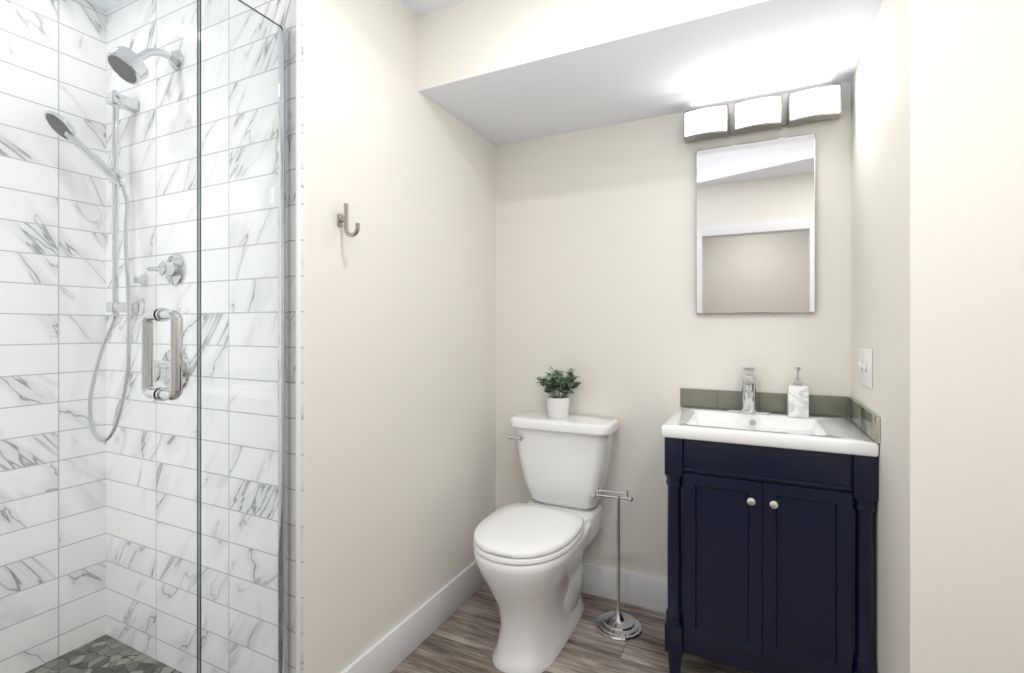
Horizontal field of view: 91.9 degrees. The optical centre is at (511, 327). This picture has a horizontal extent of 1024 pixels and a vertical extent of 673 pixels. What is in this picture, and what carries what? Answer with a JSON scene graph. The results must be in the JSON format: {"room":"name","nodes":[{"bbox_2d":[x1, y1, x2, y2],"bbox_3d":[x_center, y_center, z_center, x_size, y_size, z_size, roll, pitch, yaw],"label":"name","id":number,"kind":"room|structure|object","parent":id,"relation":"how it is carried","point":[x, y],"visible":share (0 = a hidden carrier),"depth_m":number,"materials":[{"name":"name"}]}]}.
{"room":"bathroom","nodes":[
{"label":"bathroom","id":0,"kind":"room"},
{"bbox_2d":[25,635,181,672],"bbox_3d":[-1.391,1.212,1.190,0.945,0.060,1.140,0,0,26],"label":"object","id":1,"kind":"structure","parent":0,"point":[154,664],"depth_m":1.75,"materials":[{"name":"grey stone"}]},
{"bbox_2d":[88,0,463,15],"bbox_3d":[-0.517,-1.278,0.445,3.720,0.100,4.347,0,0,26],"label":"ceiling","id":2,"kind":"structure","parent":0,"point":[419,7],"depth_m":1.88,"materials":[{"name":"white paint"}]},
{"bbox_2d":[418,0,762,89],"bbox_3d":[0.456,-1.083,1.912,1.521,0.290,0.657,0,0,26],"label":"ceiling bulkhead","id":3,"kind":"object","parent":2,"relation":"attached to","point":[463,39],"visible":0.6,"depth_m":1.75,"materials":[{"name":"white paint"}]},
{"bbox_2d":[418,0,882,145],"bbox_3d":[0.456,-0.936,1.912,1.521,0.004,0.657,0,0,26],"label":"soffit","id":4,"kind":"object","parent":3,"relation":"attached to","point":[757,49],"visible":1,"depth_m":1.81,"materials":[{"name":"white paint"}]},
{"bbox_2d":[304,0,495,672],"bbox_3d":[-0.924,0.007,2.335,1.331,2.470,1.307,0,0,26],"label":"wall","id":5,"kind":"structure","parent":0,"point":[399,396],"depth_m":1.78,"materials":[{"name":"white paint"}]},
{"bbox_2d":[106,0,303,672],"bbox_3d":[-1.089,0.007,1.683,1.056,2.470,0.010,0,0,26],"label":"tile","id":6,"kind":"structure","parent":5,"relation":"attached to","point":[281,12],"depth_m":1.64,"materials":[{"name":"white tile"}]},
{"bbox_2d":[44,90,147,441],"bbox_3d":[-1.431,-0.230,1.720,0.303,1.226,0.221,0,0,26],"label":"shower head","id":7,"kind":"object","parent":6,"relation":"attached to","point":[113,174],"depth_m":1.74,"materials":[{"name":"silver metal"}]},
{"bbox_2d":[106,46,183,84],"bbox_3d":[-1.202,-0.871,1.620,0.107,0.170,0.202,0,0,26],"label":"shower head","id":8,"kind":"object","parent":6,"relation":"attached to","point":[136,59],"depth_m":1.57},
{"bbox_2d":[154,349,169,388],"bbox_3d":[-1.132,0.133,1.656,0.084,0.127,0.074,0,0,26],"label":"shower valve","id":9,"kind":"object","parent":6,"relation":"attached to","point":[165,366],"depth_m":1.65,"materials":[{"name":"silver metal"}]},
{"bbox_2d":[147,254,185,285],"bbox_3d":[-1.111,-0.187,1.646,0.209,0.100,0.074,0,0,26],"label":"shower valve","id":10,"kind":"object","parent":6,"relation":"attached to","point":[172,277],"depth_m":1.69,"materials":[{"name":"silver metal"}]},
{"bbox_2d":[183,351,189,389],"bbox_3d":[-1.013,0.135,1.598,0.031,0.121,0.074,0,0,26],"label":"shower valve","id":11,"kind":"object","parent":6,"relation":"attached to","point":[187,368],"depth_m":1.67,"materials":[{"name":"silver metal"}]},
{"bbox_2d":[296,0,300,672],"bbox_3d":[-0.624,0.007,1.446,0.014,2.470,0.012,0,0,26],"label":"trim","id":12,"kind":"structure","parent":5,"relation":"attached to","point":[298,336],"depth_m":1.44,"materials":[{"name":"white ceramic"}]},
{"bbox_2d":[337,203,359,236],"bbox_3d":[-0.513,-0.340,1.563,0.083,0.109,0.022,0,0,26],"label":"robe hook","id":13,"kind":"object","parent":5,"relation":"attached to","point":[341,219],"visible":1,"depth_m":1.56,"materials":[{"name":"silver metal"}]},
{"bbox_2d":[341,560,485,672],"bbox_3d":[-0.347,1.172,1.983,0.015,0.140,1.180,0,0,26],"label":"baseboard","id":14,"kind":"structure","parent":5,"relation":"attached to","point":[393,648],"depth_m":1.93,"materials":[{"name":"white"}]},
{"bbox_2d":[391,582,756,672],"bbox_3d":[-0.517,1.292,0.445,3.720,0.100,4.347,0,0,26],"label":"floor","id":15,"kind":"structure","parent":0,"point":[463,638],"depth_m":1.92,"materials":[{"name":"brown wood"}]},
{"bbox_2d":[473,411,618,672],"bbox_3d":[0.122,0.825,2.022,0.474,0.834,0.736,0,0,26],"label":"toilet","id":16,"kind":"object","parent":15,"relation":"on","point":[528,556],"visible":1,"depth_m":1.93,"materials":[{"name":"white ceramic"}]},
{"bbox_2d":[536,366,580,418],"bbox_3d":[0.217,0.289,2.271,0.204,0.238,0.209,0,0,26],"label":"plant","id":17,"kind":"object","parent":16,"relation":"on","point":[557,406],"visible":1,"depth_m":2.23,"materials":[{"name":"green plant"}]},
{"bbox_2d":[592,487,641,640],"bbox_3d":[0.436,0.956,2.059,0.206,0.573,0.192,0,0,26],"label":"toilet paper stand","id":18,"kind":"object","parent":15,"relation":"on","point":[617,625],"visible":0.96,"depth_m":2.04,"materials":[{"name":"silver metal"}]},
{"bbox_2d":[662,366,878,672],"bbox_3d":[0.894,0.697,1.784,0.615,1.091,0.497,0,0,26],"label":"bathroom vanity","id":19,"kind":"object","parent":15,"relation":"on","point":[770,557],"visible":1,"depth_m":1.59,"materials":[{"name":"navy painted wood"},{"name":"white porcelain"},{"name":"nickel"}]},
{"bbox_2d":[680,388,879,443],"bbox_3d":[0.899,0.298,1.791,0.617,0.078,0.486,0,0,26],"label":"backsplash","id":20,"kind":"structure","parent":19,"relation":"on","point":[865,419],"depth_m":1.96,"materials":[{"name":"green glass"}]},
{"bbox_2d":[787,367,808,417],"bbox_3d":[1.087,0.242,1.883,0.068,0.189,0.074,0,0,26],"label":"soap dispenser","id":21,"kind":"object","parent":19,"relation":"on","point":[797,398],"visible":1,"depth_m":1.86,"materials":[{"name":"stone"}]},
{"bbox_3d":[-0.918,1.167,0.959,0.110,0.150,1.139,0,0,26],"label":"curb","id":22,"kind":"object","parent":15,"relation":"on","visible":0},
{"bbox_2d":[0,0,288,672],"bbox_3d":[-0.893,0.104,1.008,0.141,1.975,1.029,0,0,26],"label":"glass panel","id":23,"kind":"object","parent":22,"relation":"on","point":[175,390],"visible":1,"depth_m":1.23,"materials":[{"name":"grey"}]},
{"bbox_2d":[496,81,850,579],"bbox_3d":[0.667,0.007,2.231,1.621,2.470,0.100,0,0,26],"label":"wall","id":24,"kind":"structure","parent":0,"point":[596,259],"depth_m":2.23,"materials":[{"name":"white paint"}]},
{"bbox_2d":[581,562,667,612],"bbox_3d":[0.597,1.172,2.201,1.521,0.140,0.015,0,0,26],"label":"baseboard","id":25,"kind":"structure","parent":24,"relation":"attached to","point":[645,591],"depth_m":2.23,"materials":[{"name":"white"}]},
{"bbox_2d":[696,133,814,313],"bbox_3d":[0.977,-0.406,2.009,0.432,0.691,0.024,0,0,26],"label":"mirror","id":26,"kind":"object","parent":24,"relation":"attached to","point":[755,227],"visible":0.98,"depth_m":1.99,"materials":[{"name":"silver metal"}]},
{"bbox_2d":[684,83,841,143],"bbox_3d":[0.977,-0.844,1.969,0.554,0.112,0.096,0,0,26],"label":"sconce","id":27,"kind":"object","parent":24,"relation":"attached to","point":[810,104],"visible":0.96,"depth_m":1.93,"materials":[{"name":"white glass"}]},
{"bbox_2d":[851,0,1023,672],"bbox_3d":[1.523,0.007,1.375,0.868,2.470,0.887,0,0,26],"label":"wall","id":28,"kind":"structure","parent":0,"point":[937,207],"depth_m":1.14,"materials":[{"name":"white paint"}]},
{"bbox_2d":[857,348,871,387],"bbox_3d":[1.149,0.127,1.623,0.020,0.120,0.190,0,0,26],"label":"switch plate","id":29,"kind":"object","parent":28,"relation":"attached to","point":[864,363],"visible":1,"depth_m":1.59,"materials":[{"name":"white plastic"}]},
{"bbox_3d":[-1.966,0.007,1.415,0.265,2.470,1.260,0,0,26],"label":"wall","id":30,"kind":"structure","parent":0,"visible":0},
{"bbox_2d":[0,0,105,672],"bbox_3d":[-1.823,0.007,1.395,0.010,2.470,1.150,0,0,26],"label":"tile","id":31,"kind":"structure","parent":30,"relation":"attached to","point":[31,265],"depth_m":1.76,"materials":[{"name":"white tile"}]}
]}

